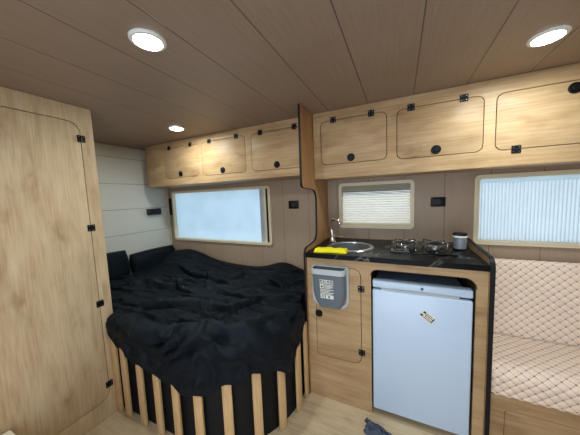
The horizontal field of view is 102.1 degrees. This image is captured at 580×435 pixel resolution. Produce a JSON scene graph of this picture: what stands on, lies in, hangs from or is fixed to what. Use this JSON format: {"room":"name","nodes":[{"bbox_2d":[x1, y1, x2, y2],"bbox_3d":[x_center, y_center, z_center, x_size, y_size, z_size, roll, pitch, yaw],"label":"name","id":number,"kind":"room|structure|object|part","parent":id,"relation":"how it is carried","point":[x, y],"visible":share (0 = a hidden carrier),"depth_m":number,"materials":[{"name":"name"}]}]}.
{"room":"vehicle interior","nodes":[
{"label":"vehicle interior","id":0,"kind":"room"},
{"bbox_2d":[94,142,170,274],"bbox_3d":[-1.950,0.311,1.640,0.060,1.840,2.610,0,6,25],"label":"wall","id":1,"kind":"structure","parent":0,"point":[125,194],"depth_m":2.32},
{"bbox_2d":[146,208,161,214],"bbox_3d":[-1.469,-0.063,2.536,0.047,0.066,0.145,0,6,25],"label":"wall box","id":2,"kind":"object","parent":1,"relation":"attached to","point":[156,211],"visible":1,"depth_m":2.52,"materials":[{"name":"grey plastic"}]},
{"bbox_3d":[-1.449,-0.063,2.527,0.003,0.050,0.125,0,6,25],"label":"panel","id":3,"kind":"part","parent":2,"relation":"part of","materials":[{"name":"black plastic"}]},
{"bbox_2d":[85,390,470,434],"bbox_3d":[0.007,1.262,0.826,4.300,0.060,2.610,0,6,25],"label":"floor","id":4,"kind":"structure","parent":0,"point":[319,414],"depth_m":1.35,"materials":[{"name":"wood"}]},
{"bbox_2d":[2,430,14,434],"bbox_3d":[-1.148,1.131,0.751,0.480,0.300,0.495,0,6,25],"label":"storage box","id":5,"kind":"object","parent":4,"relation":"on","point":[9,432],"visible":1,"depth_m":1.04,"materials":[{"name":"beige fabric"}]},
{"bbox_2d":[0,86,117,434],"bbox_3d":[-1.707,0.349,1.109,0.823,1.836,1.090,0,6,25],"label":"wardrobe","id":6,"kind":"object","parent":4,"relation":"on","point":[57,376],"visible":1,"depth_m":1.20,"materials":[{"name":"brown wood"}]},
{"bbox_2d":[109,314,308,434],"bbox_3d":[-0.742,0.913,1.889,1.872,0.498,1.091,0,6,25],"label":"bed","id":7,"kind":"object","parent":4,"relation":"on","point":[263,403],"visible":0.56,"depth_m":1.29,"materials":[{"name":"black"}]},
{"bbox_3d":[-0.758,0.620,1.895,1.824,0.084,1.024,0,6,25],"label":"mattress","id":8,"kind":"object","parent":7,"relation":"on","visible":0},
{"bbox_2d":[106,250,129,280],"bbox_3d":[-1.638,0.452,2.000,0.131,0.256,0.524,0,6,25],"label":"pillow","id":9,"kind":"object","parent":8,"relation":"on","point":[118,261],"visible":0.31,"depth_m":2.10,"materials":[{"name":"black fabric"}]},
{"bbox_2d":[129,245,174,272],"bbox_3d":[-1.415,0.436,2.471,0.135,0.216,0.504,0,6,25],"label":"pillow","id":10,"kind":"object","parent":8,"relation":"on","point":[138,261],"visible":0.56,"depth_m":2.35,"materials":[{"name":"black fabric"}]},
{"bbox_2d":[106,249,304,396],"bbox_3d":[-0.710,0.643,1.785,1.740,0.479,1.159,0,6,25],"label":"duvet","id":11,"kind":"object","parent":8,"relation":"on","point":[195,321],"visible":0.88,"depth_m":1.32,"materials":[{"name":"black fabric"}]},
{"bbox_2d":[298,103,328,392],"bbox_3d":[0.200,0.222,1.697,0.014,1.836,0.552,0,6,25],"label":"partition panel","id":12,"kind":"object","parent":4,"relation":"on","point":[319,187],"visible":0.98,"depth_m":1.53,"materials":[{"name":"brown wood"}]},
{"bbox_3d":[0.141,0.235,1.571,0.013,1.836,0.273,0,6,25],"label":"edge trim","id":13,"kind":"part","parent":12,"relation":"part of","materials":[{"name":"black"}]},
{"bbox_2d":[363,417,391,434],"bbox_3d":[0.481,1.148,1.248,0.089,0.052,0.218,-7,7,-43],"label":"cloth","id":14,"kind":"object","parent":4,"relation":"on","point":[371,428],"visible":1,"depth_m":1.27,"materials":[{"name":"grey fabric"}]},
{"bbox_2d":[307,238,495,434],"bbox_3d":[0.646,0.641,1.542,0.926,0.994,0.537,0,6,25],"label":"base cabinet","id":15,"kind":"object","parent":4,"relation":"on","point":[341,340],"visible":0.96,"depth_m":1.38,"materials":[{"name":"brown wood"}]},
{"bbox_3d":[0.181,0.601,1.471,0.046,0.046,0.012,0,6,25],"label":"lock knob","id":16,"kind":"part","parent":15,"relation":"part of","materials":[{"name":"black plastic"}]},
{"bbox_2d":[311,264,348,308],"bbox_3d":[0.230,0.421,1.389,0.222,0.260,0.079,0,6,25],"label":"bin","id":17,"kind":"object","parent":15,"relation":"attached to","point":[330,282],"visible":1,"depth_m":1.37,"materials":[{"name":"grey plastic"}]},
{"bbox_3d":[0.294,0.585,1.432,0.271,0.580,0.016,0,6,25],"label":"door","id":18,"kind":"part","parent":15,"relation":"part of","materials":[{"name":"brown wood"}]},
{"bbox_3d":[0.564,0.677,1.606,0.016,0.917,0.494,0,6,25],"label":"panel","id":19,"kind":"part","parent":15,"relation":"part of","materials":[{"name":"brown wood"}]},
{"bbox_2d":[305,237,490,271],"bbox_3d":[0.619,0.207,1.505,0.904,0.029,0.539,0,6,25],"label":"countertop","id":20,"kind":"structure","parent":15,"relation":"on","point":[465,260],"depth_m":1.29,"materials":[{"name":"black stone"}]},
{"bbox_2d":[314,247,347,253],"bbox_3d":[0.252,0.198,1.452,0.206,0.025,0.080,0,5,20],"label":"cleaning cloth","id":21,"kind":"object","parent":20,"relation":"on","point":[318,249],"visible":0.98,"depth_m":1.43,"materials":[{"name":"yellow fabric"}]},
{"bbox_2d":[329,217,344,242],"bbox_3d":[0.333,0.089,1.707,0.055,0.190,0.127,-6,6,-33],"label":"faucet","id":22,"kind":"object","parent":20,"relation":"on","point":[332,235],"visible":1,"depth_m":1.72,"materials":[{"name":"silver metal"}]},
{"bbox_3d":[0.326,0.067,1.700,0.040,0.143,0.106,-5,6,-32],"label":"spout","id":23,"kind":"part","parent":22,"relation":"part of","materials":[{"name":"silver metal"}]},
{"bbox_2d":[327,242,373,251],"bbox_3d":[0.403,0.259,1.570,0.302,0.143,0.302,0,6,25],"label":"sink","id":24,"kind":"object","parent":20,"relation":"in","point":[351,246],"visible":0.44,"depth_m":1.66,"materials":[{"name":"silver metal"}]},
{"bbox_3d":[0.403,0.263,1.571,0.262,0.135,0.262,0,6,25],"label":"bowl","id":25,"kind":"part","parent":24,"relation":"part of","materials":[{"name":"grey metal"}]},
{"bbox_2d":[390,238,457,255],"bbox_3d":[0.792,0.167,1.423,0.330,0.051,0.270,0,6,25],"label":"gas hob","id":26,"kind":"object","parent":20,"relation":"in","point":[416,248],"visible":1,"depth_m":1.39,"materials":[{"name":"black metal"}]},
{"bbox_3d":[0.878,0.174,1.422,0.080,0.016,0.080,0,6,25],"label":"burner","id":27,"kind":"part","parent":26,"relation":"part of","materials":[{"name":"silver metal"}]},
{"bbox_2d":[452,232,467,250],"bbox_3d":[0.990,0.139,1.366,0.073,0.102,0.073,0,6,25],"label":"cup","id":28,"kind":"object","parent":20,"relation":"on","point":[459,238],"visible":1,"depth_m":1.34,"materials":[{"name":"grey metal"}]},
{"bbox_3d":[0.988,0.095,1.362,0.073,0.014,0.073,0,6,25],"label":"lid","id":29,"kind":"part","parent":28,"relation":"part of","materials":[{"name":"black plastic"}]},
{"bbox_3d":[0.677,0.316,1.231,0.486,0.054,0.031,0,6,25],"label":"niche trim","id":30,"kind":"part","parent":15,"relation":"part of","materials":[{"name":"black"}]},
{"bbox_3d":[1.058,0.644,1.351,0.018,0.990,0.533,0,6,25],"label":"panel","id":31,"kind":"part","parent":15,"relation":"part of","materials":[{"name":"brown wood"}]},
{"bbox_3d":[1.057,0.642,1.349,0.019,0.994,0.537,0,6,25],"label":"panel trim","id":32,"kind":"part","parent":15,"relation":"part of","materials":[{"name":"black"}]},
{"bbox_2d":[373,271,472,434],"bbox_3d":[0.792,0.732,1.480,0.460,0.815,0.507,0,6,25],"label":"mini fridge","id":33,"kind":"object","parent":4,"relation":"on","point":[422,324],"visible":0.98,"depth_m":1.24,"materials":[{"name":"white metal"}]},
{"bbox_2d":[489,392,579,434],"bbox_3d":[1.646,0.994,1.142,1.221,0.285,0.478,0,6,25],"label":"sofa base","id":34,"kind":"object","parent":4,"relation":"on","point":[508,416],"visible":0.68,"depth_m":1.12,"materials":[{"name":"brown wood"}]},
{"bbox_2d":[491,333,579,414],"bbox_3d":[1.589,0.780,1.040,1.198,0.161,0.332,0,6,25],"label":"seat cushion","id":35,"kind":"object","parent":34,"relation":"on","point":[546,374],"visible":0.91,"depth_m":1.12,"materials":[{"name":"beige fabric"}]},
{"bbox_2d":[493,258,579,347],"bbox_3d":[1.684,0.543,1.242,1.198,0.589,0.156,0,6,25],"label":"cushion","id":36,"kind":"object","parent":34,"relation":"on","point":[535,300],"visible":0.62,"depth_m":1.32,"materials":[{"name":"beige leather"}]},
{"bbox_3d":[1.326,1.027,1.047,0.576,0.161,0.018,0,6,25],"label":"door","id":37,"kind":"part","parent":34,"relation":"part of","materials":[{"name":"brown wood"}]},
{"bbox_2d":[0,0,579,149],"bbox_3d":[-0.066,-0.624,0.657,4.300,0.050,2.610,0,6,25],"label":"ceiling","id":38,"kind":"structure","parent":0,"point":[224,65],"depth_m":0.89,"materials":[{"name":"brown wood"}]},
{"bbox_2d":[128,28,166,51],"bbox_3d":[-0.475,-0.590,0.786,0.112,0.009,0.112,0,6,25],"label":"recessed light","id":39,"kind":"object","parent":38,"relation":"in","point":[145,39],"visible":1,"depth_m":0.77,"materials":[{"name":"white plastic"}]},
{"bbox_2d":[133,34,161,49],"bbox_3d":[-0.475,-0.589,0.786,0.083,0.008,0.083,0,6,25],"label":"diffuser","id":40,"kind":"object","parent":39,"relation":"attached to","point":[143,41],"depth_m":0.78,"materials":[{"name":"white plastic"}]},
{"bbox_2d":[168,126,184,130],"bbox_3d":[-0.844,-0.661,1.744,0.112,0.009,0.112,0,6,25],"label":"recessed light","id":41,"kind":"object","parent":38,"relation":"in","point":[175,128],"visible":1,"depth_m":1.73,"materials":[{"name":"white plastic"}]},
{"bbox_2d":[526,25,571,47],"bbox_3d":[0.931,-0.650,0.847,0.112,0.009,0.112,0,6,25],"label":"recessed light","id":42,"kind":"object","parent":38,"relation":"in","point":[551,35],"visible":1,"depth_m":0.83,"materials":[{"name":"white plastic"}]},
{"bbox_2d":[531,30,564,45],"bbox_3d":[0.931,-0.650,0.847,0.083,0.008,0.083,0,6,25],"label":"diffuser","id":43,"kind":"object","parent":42,"relation":"attached to","point":[545,37],"depth_m":0.84,"materials":[{"name":"white plastic"}]},
{"bbox_2d":[168,164,579,280],"bbox_3d":[0.506,0.193,1.886,4.180,1.840,0.050,0,6,25],"label":"wall","id":44,"kind":"structure","parent":0,"point":[293,229],"depth_m":1.80,"materials":[{"name":"brown wood"}]},
{"bbox_2d":[166,189,172,244],"bbox_3d":[-1.385,0.379,2.753,0.018,1.420,0.018,0,6,25],"label":"trim","id":45,"kind":"structure","parent":44,"relation":"attached to","point":[167,196],"depth_m":2.71,"materials":[{"name":"beige"}]},
{"bbox_2d":[169,198,172,214],"bbox_3d":[-1.367,-0.123,2.695,0.056,0.190,0.009,0,6,25],"label":"strip","id":46,"kind":"object","parent":44,"relation":"attached to","point":[170,199],"visible":0.8,"depth_m":2.69,"materials":[{"name":"black plastic"}]},
{"bbox_2d":[171,186,272,244],"bbox_3d":[-0.743,-0.019,2.433,1.283,0.550,0.067,0,6,25],"label":"window","id":47,"kind":"structure","parent":44,"relation":"in","point":[240,215],"depth_m":2.39,"materials":[{"name":"beige"}]},
{"bbox_3d":[-0.223,-0.018,2.195,0.024,0.505,0.028,0,6,25],"label":"blind rail","id":48,"kind":"part","parent":47,"relation":"part of","materials":[{"name":"beige plastic"}]},
{"bbox_2d":[145,117,299,188],"bbox_3d":[-0.645,-0.509,2.130,1.876,0.393,0.340,0,6,25],"label":"upper cabinet","id":49,"kind":"object","parent":44,"relation":"attached to","point":[268,151],"visible":0.97,"depth_m":1.90,"materials":[{"name":"brown wood"}]},
{"bbox_3d":[-0.986,-0.501,2.124,0.433,0.270,0.016,0,6,25],"label":"door","id":50,"kind":"part","parent":49,"relation":"part of","materials":[{"name":"brown wood"}]},
{"bbox_3d":[-0.546,-0.496,1.919,0.446,0.276,0.016,0,6,25],"label":"door","id":51,"kind":"part","parent":49,"relation":"part of","materials":[{"name":"brown wood"}]},
{"bbox_3d":[-0.093,-0.492,1.707,0.431,0.275,0.016,0,6,25],"label":"door","id":52,"kind":"part","parent":49,"relation":"part of","materials":[{"name":"brown wood"}]},
{"bbox_3d":[-0.098,-0.386,1.705,0.048,0.048,0.012,0,6,25],"label":"lock knob","id":53,"kind":"part","parent":49,"relation":"part of","materials":[{"name":"black plastic"}]},
{"bbox_2d":[288,201,298,208],"bbox_3d":[0.031,-0.111,2.040,0.094,0.070,0.012,0,6,25],"label":"power socket","id":54,"kind":"object","parent":44,"relation":"attached to","point":[292,204],"visible":1,"depth_m":2.04,"materials":[{"name":"black plastic"}]},
{"bbox_2d":[339,180,413,228],"bbox_3d":[0.641,-0.094,1.777,0.529,0.350,0.067,0,6,25],"label":"window","id":55,"kind":"structure","parent":44,"relation":"in","point":[388,210],"depth_m":1.76,"materials":[{"name":"beige fabric"}]},
{"bbox_3d":[0.648,0.051,1.793,0.484,0.012,0.022,0,6,25],"label":"blind rail","id":56,"kind":"part","parent":55,"relation":"part of","materials":[{"name":"beige plastic"}]},
{"bbox_2d":[343,194,409,223],"bbox_3d":[0.644,-0.063,1.783,0.484,0.218,0.010,0,6,25],"label":"blind","id":57,"kind":"object","parent":55,"relation":"attached to","point":[359,208],"depth_m":1.78,"materials":[{"name":"white fabric"}]},
{"bbox_2d":[431,197,445,206],"bbox_3d":[1.002,-0.105,1.586,0.086,0.064,0.012,0,6,25],"label":"power socket","id":58,"kind":"object","parent":44,"relation":"attached to","point":[435,201],"visible":1,"depth_m":1.58,"materials":[{"name":"black plastic"}]},
{"bbox_2d":[313,63,579,180],"bbox_3d":[1.144,-0.486,1.295,2.027,0.430,0.340,0,6,25],"label":"upper cabinet","id":59,"kind":"object","parent":44,"relation":"attached to","point":[531,119],"visible":1,"depth_m":1.24,"materials":[{"name":"brown wood"}]},
{"bbox_3d":[0.383,-0.381,1.480,0.048,0.048,0.012,0,6,25],"label":"lock knob","id":60,"kind":"part","parent":59,"relation":"part of","materials":[{"name":"black plastic"}]},
{"bbox_3d":[0.392,-0.488,1.480,0.402,0.275,0.016,0,6,25],"label":"door","id":61,"kind":"part","parent":59,"relation":"part of","materials":[{"name":"brown wood"}]},
{"bbox_3d":[0.801,-0.373,1.286,0.048,0.048,0.012,0,6,25],"label":"lock knob","id":62,"kind":"part","parent":59,"relation":"part of","materials":[{"name":"black plastic"}]},
{"bbox_3d":[0.808,-0.480,1.287,0.399,0.276,0.016,0,6,25],"label":"door","id":63,"kind":"part","parent":59,"relation":"part of","materials":[{"name":"brown wood"}]},
{"bbox_2d":[320,161,579,180],"bbox_3d":[1.158,-0.284,1.326,2.027,0.011,0.310,0,6,25],"label":"panel","id":64,"kind":"object","parent":59,"relation":"attached to","point":[480,162],"depth_m":1.37,"materials":[{"name":"brown wood"}]},
{"bbox_3d":[1.282,-0.475,1.065,0.543,0.274,0.016,0,6,25],"label":"door","id":65,"kind":"part","parent":59,"relation":"part of","materials":[{"name":"brown wood"}]},
{"bbox_3d":[1.272,-0.579,1.043,0.048,0.048,0.012,0,6,25],"label":"lock knob","id":66,"kind":"part","parent":59,"relation":"part of","materials":[{"name":"black plastic"}]},
{"bbox_2d":[472,169,579,247],"bbox_3d":[1.583,-0.049,1.341,0.870,0.440,0.067,0,6,25],"label":"window","id":67,"kind":"structure","parent":44,"relation":"in","point":[542,208],"depth_m":1.41,"materials":[{"name":"beige fabric"}]}
]}

